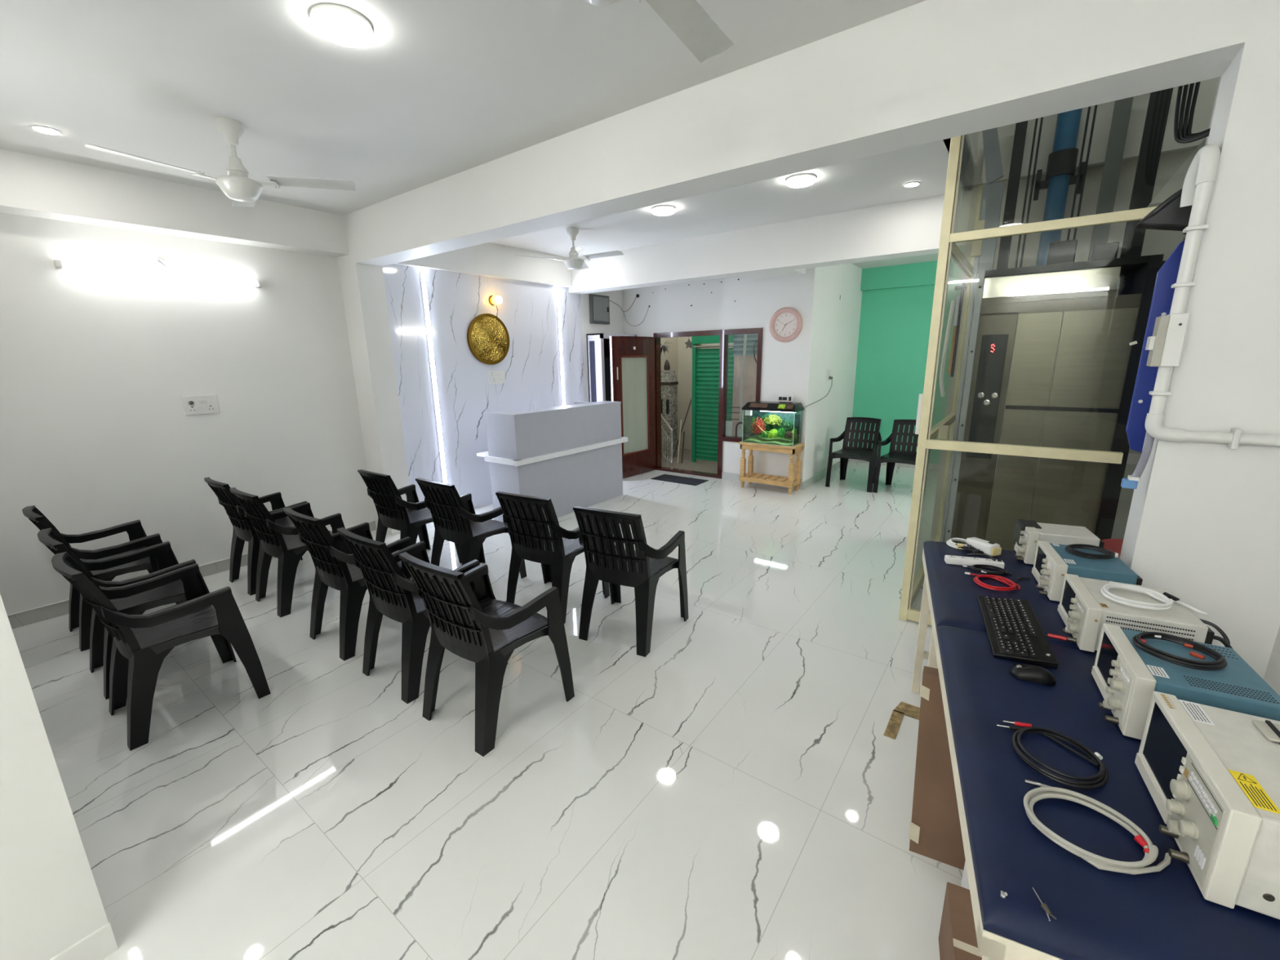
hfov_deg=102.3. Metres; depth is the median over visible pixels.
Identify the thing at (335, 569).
plastic chair
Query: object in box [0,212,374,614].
wall
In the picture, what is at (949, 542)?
cable
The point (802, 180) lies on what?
ceiling light
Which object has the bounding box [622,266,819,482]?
wall
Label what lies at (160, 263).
wall plate
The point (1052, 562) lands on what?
oscilloscope
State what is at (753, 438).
gravel
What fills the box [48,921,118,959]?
baseboard
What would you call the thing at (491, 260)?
trim
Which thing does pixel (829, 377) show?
cable
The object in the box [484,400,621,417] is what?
countertop
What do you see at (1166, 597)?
cable
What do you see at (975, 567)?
cable
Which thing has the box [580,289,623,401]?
wall
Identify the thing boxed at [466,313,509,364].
disc
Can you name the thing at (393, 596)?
plastic chair
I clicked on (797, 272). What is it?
trim
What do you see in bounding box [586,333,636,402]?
window
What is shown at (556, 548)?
plastic chair
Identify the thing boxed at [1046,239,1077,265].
motor
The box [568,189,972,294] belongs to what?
beam
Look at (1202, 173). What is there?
pipe
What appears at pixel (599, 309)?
panel
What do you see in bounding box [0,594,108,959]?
wall
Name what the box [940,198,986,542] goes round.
post
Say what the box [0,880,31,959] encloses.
wall
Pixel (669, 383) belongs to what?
ornament
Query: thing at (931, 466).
baseboard
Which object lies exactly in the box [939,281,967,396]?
operator
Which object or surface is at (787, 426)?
plant
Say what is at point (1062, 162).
hydraulic cylinder
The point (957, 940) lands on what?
carton
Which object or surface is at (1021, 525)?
hood
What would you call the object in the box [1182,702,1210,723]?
label
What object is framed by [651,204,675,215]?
ceiling light
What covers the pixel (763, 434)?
plant
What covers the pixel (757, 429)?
plant
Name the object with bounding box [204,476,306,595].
plastic chair
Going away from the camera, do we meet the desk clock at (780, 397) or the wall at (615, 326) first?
the desk clock at (780, 397)
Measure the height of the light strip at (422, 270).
2.690 m
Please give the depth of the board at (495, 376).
6.26 m
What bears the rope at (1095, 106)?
hanging from the hydraulic cylinder
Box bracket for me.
[1133,188,1192,244]
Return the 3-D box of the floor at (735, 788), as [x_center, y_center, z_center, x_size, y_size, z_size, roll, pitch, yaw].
[0.052,0.858,4.213,6.600,0.120,11.700,9,17,36]
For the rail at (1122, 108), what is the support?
attached to the wall at (1156, 242)
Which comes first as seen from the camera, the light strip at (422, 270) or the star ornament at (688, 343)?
the light strip at (422, 270)
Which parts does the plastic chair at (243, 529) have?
backrest, leg, armrest, leg, armrest, seat, leg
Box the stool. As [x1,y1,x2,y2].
[1101,538,1123,558]
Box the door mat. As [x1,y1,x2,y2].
[650,474,708,485]
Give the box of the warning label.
[1237,773,1276,811]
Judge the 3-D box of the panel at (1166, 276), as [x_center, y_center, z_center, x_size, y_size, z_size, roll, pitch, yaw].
[2.152,-0.493,2.003,0.300,0.939,0.024,9,17,36]
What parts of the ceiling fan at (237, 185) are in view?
blade, rod, motor, blade, blade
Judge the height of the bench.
0.884 m
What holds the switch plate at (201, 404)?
attached to the wall at (96, 367)
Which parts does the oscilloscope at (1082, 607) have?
trim, knob, knob, knob, knob, knob, knob, control plate, signal cord, power cord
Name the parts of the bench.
leg, leg, power strip, plug cord, frame, leg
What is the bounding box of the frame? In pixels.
[898,134,1158,625]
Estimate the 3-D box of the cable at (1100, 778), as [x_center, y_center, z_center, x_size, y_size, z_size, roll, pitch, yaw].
[0.951,0.625,1.184,0.189,0.022,0.196,4,14,19]
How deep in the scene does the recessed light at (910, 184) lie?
4.08 m
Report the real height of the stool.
0.851 m
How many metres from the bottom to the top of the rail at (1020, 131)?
2.710 m
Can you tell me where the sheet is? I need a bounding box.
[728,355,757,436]
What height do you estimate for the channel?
1.000 m
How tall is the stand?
0.625 m
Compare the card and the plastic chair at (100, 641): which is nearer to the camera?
the plastic chair at (100, 641)
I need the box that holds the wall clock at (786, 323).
[769,306,802,342]
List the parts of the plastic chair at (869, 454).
leg, armrest, leg, seat, backrest, leg, armrest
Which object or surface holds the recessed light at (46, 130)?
in the ceiling at (439, 90)
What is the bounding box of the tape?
[883,701,919,739]
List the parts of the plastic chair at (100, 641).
backrest, leg, armrest, leg, armrest, seat, leg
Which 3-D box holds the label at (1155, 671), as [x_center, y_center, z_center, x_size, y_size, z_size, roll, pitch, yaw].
[1.232,0.455,1.227,0.019,0.001,0.039,6,15,28]
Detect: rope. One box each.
[1014,118,1038,267]
[1019,116,1043,267]
[1066,106,1090,240]
[1072,104,1097,239]
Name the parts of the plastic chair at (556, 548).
leg, armrest, backrest, leg, seat, leg, armrest, leg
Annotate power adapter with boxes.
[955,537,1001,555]
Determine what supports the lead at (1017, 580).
on the bench
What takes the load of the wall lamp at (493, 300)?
attached to the wall at (528, 311)
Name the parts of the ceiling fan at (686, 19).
motor, blade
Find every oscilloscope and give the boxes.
[1013,519,1104,564]
[1031,540,1142,601]
[1057,573,1232,652]
[1091,622,1279,739]
[1134,691,1279,919]
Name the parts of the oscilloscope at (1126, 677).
trim, knob, knob, knob, knob, knob, knob, knob, control plate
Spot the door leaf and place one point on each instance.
(632, 358)
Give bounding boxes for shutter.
[691,334,733,462]
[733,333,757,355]
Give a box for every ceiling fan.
[84,117,355,207]
[514,227,623,270]
[584,0,733,62]
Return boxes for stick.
[672,398,691,459]
[676,419,681,463]
[680,431,684,463]
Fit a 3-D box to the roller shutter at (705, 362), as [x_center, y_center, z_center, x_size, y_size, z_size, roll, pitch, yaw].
[1.291,-1.443,8.480,0.900,2.400,0.230,9,17,36]
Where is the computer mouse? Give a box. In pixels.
[1008,662,1056,685]
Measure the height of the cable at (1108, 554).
0.026 m
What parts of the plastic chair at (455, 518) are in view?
leg, backrest, armrest, leg, leg, armrest, seat, leg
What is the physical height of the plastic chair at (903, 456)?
0.896 m
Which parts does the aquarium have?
pane, pane, panel, pane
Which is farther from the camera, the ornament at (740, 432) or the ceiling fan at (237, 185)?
the ornament at (740, 432)
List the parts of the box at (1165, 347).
lever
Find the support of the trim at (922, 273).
attached to the wall at (895, 323)
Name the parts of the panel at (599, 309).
door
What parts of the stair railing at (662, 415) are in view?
rail, handrail, post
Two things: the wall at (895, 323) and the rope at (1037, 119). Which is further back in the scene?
the wall at (895, 323)
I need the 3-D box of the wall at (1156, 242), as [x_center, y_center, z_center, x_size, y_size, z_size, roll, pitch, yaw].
[3.468,-1.752,3.873,1.760,5.000,0.150,9,17,36]
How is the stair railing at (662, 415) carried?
on the floor at (706, 466)
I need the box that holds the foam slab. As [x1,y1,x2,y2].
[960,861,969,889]
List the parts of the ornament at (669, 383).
cornice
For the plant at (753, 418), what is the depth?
6.95 m
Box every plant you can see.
[660,341,669,355]
[750,416,755,434]
[751,417,765,435]
[760,413,772,431]
[760,430,768,438]
[763,414,782,426]
[767,428,778,439]
[770,417,784,431]
[776,427,786,438]
[781,420,793,431]
[784,430,792,439]
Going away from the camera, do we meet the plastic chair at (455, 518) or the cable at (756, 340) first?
the plastic chair at (455, 518)
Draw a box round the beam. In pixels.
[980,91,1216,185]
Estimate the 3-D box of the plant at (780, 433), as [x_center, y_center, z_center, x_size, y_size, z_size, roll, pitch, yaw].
[1.826,-0.608,6.663,0.128,0.140,0.108,9,17,36]
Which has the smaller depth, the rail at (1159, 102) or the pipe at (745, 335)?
the rail at (1159, 102)
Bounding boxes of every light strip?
[419,267,447,483]
[555,285,565,405]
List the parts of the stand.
leg, leg, shelf frame, leg, leg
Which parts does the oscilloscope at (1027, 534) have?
trim, knob, knob, knob, control plate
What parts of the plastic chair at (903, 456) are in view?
leg, armrest, leg, seat, backrest, leg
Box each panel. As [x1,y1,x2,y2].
[588,293,609,324]
[1125,240,1184,453]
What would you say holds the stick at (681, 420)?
on the floor at (706, 466)
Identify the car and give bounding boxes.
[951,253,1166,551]
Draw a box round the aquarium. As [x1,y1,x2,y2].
[742,400,804,446]
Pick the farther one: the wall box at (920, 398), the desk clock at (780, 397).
the desk clock at (780, 397)
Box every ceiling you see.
[0,0,925,215]
[490,137,974,257]
[851,250,964,268]
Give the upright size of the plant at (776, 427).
0.249 m
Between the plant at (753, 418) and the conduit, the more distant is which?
the plant at (753, 418)
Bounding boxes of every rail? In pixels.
[996,120,1027,269]
[1087,96,1133,261]
[1116,87,1173,294]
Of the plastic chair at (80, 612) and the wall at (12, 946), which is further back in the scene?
the plastic chair at (80, 612)
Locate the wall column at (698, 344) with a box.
[690,343,719,460]
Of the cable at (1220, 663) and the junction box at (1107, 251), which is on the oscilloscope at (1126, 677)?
the cable at (1220, 663)
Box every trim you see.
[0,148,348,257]
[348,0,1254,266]
[394,242,572,287]
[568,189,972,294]
[653,327,763,479]
[738,268,805,279]
[860,258,962,291]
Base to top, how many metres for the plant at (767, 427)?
0.258 m
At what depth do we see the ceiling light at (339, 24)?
1.99 m
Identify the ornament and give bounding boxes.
[661,360,678,458]
[684,338,692,348]
[734,422,742,436]
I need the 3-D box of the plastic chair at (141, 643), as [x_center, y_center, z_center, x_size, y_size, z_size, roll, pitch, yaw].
[-2.435,0.752,2.642,0.585,0.896,0.606,9,17,36]
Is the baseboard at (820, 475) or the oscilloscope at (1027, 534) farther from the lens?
the baseboard at (820, 475)
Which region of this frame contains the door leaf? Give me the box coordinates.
[609,336,656,478]
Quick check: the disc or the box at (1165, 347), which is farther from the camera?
the disc
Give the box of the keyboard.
[977,595,1058,669]
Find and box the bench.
[911,540,1279,959]
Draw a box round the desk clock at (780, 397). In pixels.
[777,394,793,403]
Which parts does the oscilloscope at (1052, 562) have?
trim, knob, knob, knob, knob, knob, knob, control plate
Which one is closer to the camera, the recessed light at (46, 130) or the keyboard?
the keyboard
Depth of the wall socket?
7.09 m
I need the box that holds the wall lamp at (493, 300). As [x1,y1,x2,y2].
[488,295,502,305]
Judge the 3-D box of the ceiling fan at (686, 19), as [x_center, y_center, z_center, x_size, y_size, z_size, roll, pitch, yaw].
[-0.027,-1.464,1.380,1.098,0.390,0.971,9,17,36]
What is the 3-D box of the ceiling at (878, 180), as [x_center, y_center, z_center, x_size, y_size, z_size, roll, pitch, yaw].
[0.196,-2.609,5.012,5.040,0.150,1.925,9,17,36]
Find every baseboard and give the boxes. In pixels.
[7,520,376,629]
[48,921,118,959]
[721,471,802,489]
[801,458,849,489]
[849,458,939,470]
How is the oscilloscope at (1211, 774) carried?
on the bench
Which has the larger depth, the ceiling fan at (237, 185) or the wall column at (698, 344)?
the wall column at (698, 344)
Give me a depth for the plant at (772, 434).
6.69 m
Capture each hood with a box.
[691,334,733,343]
[742,400,804,413]
[1013,519,1041,545]
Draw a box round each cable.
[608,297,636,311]
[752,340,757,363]
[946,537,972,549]
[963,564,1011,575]
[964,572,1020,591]
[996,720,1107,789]
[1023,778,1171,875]
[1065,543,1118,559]
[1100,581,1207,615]
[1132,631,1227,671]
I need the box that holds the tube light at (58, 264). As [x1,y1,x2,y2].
[53,259,262,287]
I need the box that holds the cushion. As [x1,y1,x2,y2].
[923,540,1097,652]
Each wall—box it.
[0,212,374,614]
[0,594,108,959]
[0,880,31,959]
[382,263,585,508]
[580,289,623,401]
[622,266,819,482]
[660,337,678,448]
[678,336,733,449]
[806,263,862,479]
[852,282,960,463]
[930,77,1219,542]
[942,131,979,190]
[1120,0,1279,679]
[1263,625,1279,695]
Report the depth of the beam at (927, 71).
2.21 m
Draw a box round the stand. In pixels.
[737,441,804,494]
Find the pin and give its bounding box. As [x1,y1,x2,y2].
[1031,887,1056,920]
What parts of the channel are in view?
sloping arm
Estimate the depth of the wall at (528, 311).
5.95 m
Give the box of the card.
[724,421,733,435]
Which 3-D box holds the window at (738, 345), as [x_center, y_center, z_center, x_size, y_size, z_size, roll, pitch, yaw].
[1.767,-2.131,7.425,0.920,0.650,0.018,9,17,36]
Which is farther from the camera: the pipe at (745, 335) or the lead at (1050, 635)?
the pipe at (745, 335)
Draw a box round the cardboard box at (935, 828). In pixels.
[908,666,965,870]
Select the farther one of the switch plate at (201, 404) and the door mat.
the door mat
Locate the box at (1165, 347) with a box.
[1128,312,1190,366]
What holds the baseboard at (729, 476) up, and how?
attached to the wall at (787, 367)
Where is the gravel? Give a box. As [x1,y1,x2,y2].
[742,435,792,445]
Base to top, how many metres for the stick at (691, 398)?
1.642 m
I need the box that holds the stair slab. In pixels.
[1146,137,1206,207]
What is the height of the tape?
0.002 m
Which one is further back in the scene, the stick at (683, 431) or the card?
the stick at (683, 431)
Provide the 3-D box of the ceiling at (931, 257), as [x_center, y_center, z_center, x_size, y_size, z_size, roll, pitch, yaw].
[3.476,-3.018,6.709,1.840,0.150,2.220,9,17,36]
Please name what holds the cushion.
on the bench
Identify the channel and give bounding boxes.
[972,127,1004,273]
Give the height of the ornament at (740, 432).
0.214 m
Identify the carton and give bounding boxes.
[938,881,982,959]
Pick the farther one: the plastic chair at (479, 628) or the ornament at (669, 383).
the ornament at (669, 383)
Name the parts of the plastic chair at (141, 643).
backrest, leg, armrest, leg, armrest, seat, leg, leg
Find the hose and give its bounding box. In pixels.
[1120,432,1154,488]
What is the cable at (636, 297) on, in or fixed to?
attached to the panel at (599, 309)
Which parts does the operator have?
arm, rod, plate, motor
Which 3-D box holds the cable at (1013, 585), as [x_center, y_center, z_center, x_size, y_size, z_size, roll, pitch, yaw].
[1.412,0.408,2.068,0.186,0.020,0.144,7,15,30]
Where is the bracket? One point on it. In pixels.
(1168, 215)
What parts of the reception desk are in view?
panel, panel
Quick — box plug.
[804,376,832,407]
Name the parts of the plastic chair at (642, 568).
leg, armrest, backrest, leg, seat, leg, armrest, leg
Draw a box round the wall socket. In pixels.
[824,369,831,381]
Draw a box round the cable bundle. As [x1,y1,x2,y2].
[1173,81,1210,143]
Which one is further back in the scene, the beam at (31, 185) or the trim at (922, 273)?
the trim at (922, 273)
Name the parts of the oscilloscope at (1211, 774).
trim, knob, knob, knob, knob, control plate, carry handle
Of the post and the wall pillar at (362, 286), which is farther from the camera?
the wall pillar at (362, 286)
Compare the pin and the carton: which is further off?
the carton
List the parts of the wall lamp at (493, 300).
lamp shade, bulb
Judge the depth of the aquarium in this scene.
6.68 m
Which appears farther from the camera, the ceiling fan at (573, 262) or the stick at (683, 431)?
the stick at (683, 431)
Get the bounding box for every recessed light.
[31,124,62,134]
[903,182,919,186]
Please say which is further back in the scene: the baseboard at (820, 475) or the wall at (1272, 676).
the baseboard at (820, 475)
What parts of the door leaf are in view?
glass pane, molding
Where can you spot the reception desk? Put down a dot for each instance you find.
(570, 455)
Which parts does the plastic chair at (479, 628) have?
leg, backrest, armrest, leg, leg, seat, armrest, leg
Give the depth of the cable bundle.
2.10 m
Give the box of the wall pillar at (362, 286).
[337,213,409,535]
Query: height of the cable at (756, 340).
0.466 m
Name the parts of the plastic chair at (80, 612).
backrest, leg, leg, armrest, armrest, seat, leg, leg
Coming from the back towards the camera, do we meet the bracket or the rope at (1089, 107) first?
the rope at (1089, 107)
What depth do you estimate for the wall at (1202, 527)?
1.70 m
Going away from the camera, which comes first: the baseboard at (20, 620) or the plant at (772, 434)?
the baseboard at (20, 620)
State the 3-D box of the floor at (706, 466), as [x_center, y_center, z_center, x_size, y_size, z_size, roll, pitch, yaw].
[1.563,-0.243,8.862,3.050,0.120,2.220,9,17,36]
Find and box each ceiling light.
[309,3,373,47]
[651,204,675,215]
[786,173,816,187]
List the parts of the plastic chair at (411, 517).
leg, backrest, armrest, armrest, leg, leg, seat, leg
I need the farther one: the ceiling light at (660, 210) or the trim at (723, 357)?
the trim at (723, 357)
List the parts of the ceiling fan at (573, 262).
blade, motor, blade, blade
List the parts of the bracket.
plate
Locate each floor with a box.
[12,462,963,959]
[661,448,717,474]
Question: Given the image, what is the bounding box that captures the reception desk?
[476,400,627,522]
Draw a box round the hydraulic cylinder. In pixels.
[1032,108,1085,266]
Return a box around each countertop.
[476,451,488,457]
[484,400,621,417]
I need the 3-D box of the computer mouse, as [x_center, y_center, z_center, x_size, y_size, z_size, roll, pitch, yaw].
[1.121,0.547,1.470,0.108,0.036,0.055,6,15,28]
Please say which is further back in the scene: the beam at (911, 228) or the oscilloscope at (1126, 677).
the beam at (911, 228)
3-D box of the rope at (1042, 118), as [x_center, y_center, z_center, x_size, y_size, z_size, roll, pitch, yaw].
[2.886,-2.836,3.653,0.014,2.670,0.014,9,17,36]
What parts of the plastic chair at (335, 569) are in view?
backrest, leg, armrest, leg, leg, armrest, seat, leg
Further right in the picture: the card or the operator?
the operator
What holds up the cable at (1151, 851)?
on the bench
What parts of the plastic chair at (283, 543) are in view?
backrest, leg, armrest, leg, armrest, leg, seat, leg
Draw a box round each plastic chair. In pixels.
[22,505,179,651]
[37,528,195,699]
[51,551,271,751]
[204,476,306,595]
[229,487,352,617]
[283,507,431,661]
[336,527,479,703]
[357,469,462,579]
[398,551,574,756]
[414,477,526,578]
[495,491,609,623]
[573,506,688,657]
[825,417,881,492]
[872,419,932,498]
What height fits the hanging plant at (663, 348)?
0.228 m
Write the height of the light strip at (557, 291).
2.690 m
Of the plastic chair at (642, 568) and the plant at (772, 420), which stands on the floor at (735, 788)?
the plastic chair at (642, 568)
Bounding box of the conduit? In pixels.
[1204,76,1221,145]
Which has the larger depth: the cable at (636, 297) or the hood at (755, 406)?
the cable at (636, 297)
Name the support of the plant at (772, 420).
in the aquarium
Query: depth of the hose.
1.86 m
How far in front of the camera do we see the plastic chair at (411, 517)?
4.24 m
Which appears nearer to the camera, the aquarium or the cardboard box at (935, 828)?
the cardboard box at (935, 828)
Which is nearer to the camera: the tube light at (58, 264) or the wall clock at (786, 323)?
the tube light at (58, 264)
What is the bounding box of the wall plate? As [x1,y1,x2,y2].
[155,258,168,268]
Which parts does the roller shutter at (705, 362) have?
guide rail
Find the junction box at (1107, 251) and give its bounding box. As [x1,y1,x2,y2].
[1088,241,1119,261]
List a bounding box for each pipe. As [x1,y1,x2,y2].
[738,334,746,429]
[1144,143,1279,449]
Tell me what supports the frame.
on the floor at (735, 788)
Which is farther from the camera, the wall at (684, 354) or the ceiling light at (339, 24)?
the wall at (684, 354)
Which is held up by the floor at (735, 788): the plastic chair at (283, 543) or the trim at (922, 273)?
the plastic chair at (283, 543)
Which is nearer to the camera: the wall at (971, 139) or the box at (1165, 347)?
the box at (1165, 347)
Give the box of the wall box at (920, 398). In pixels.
[915,393,923,434]
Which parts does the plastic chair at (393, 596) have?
leg, backrest, armrest, leg, seat, leg, armrest, leg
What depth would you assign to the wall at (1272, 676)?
1.72 m
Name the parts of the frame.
rail, post, post, rail, rail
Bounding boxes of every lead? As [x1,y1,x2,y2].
[1013,577,1031,583]
[1044,633,1066,640]
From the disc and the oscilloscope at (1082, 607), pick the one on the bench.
the oscilloscope at (1082, 607)
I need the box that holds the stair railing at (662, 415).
[661,413,672,466]

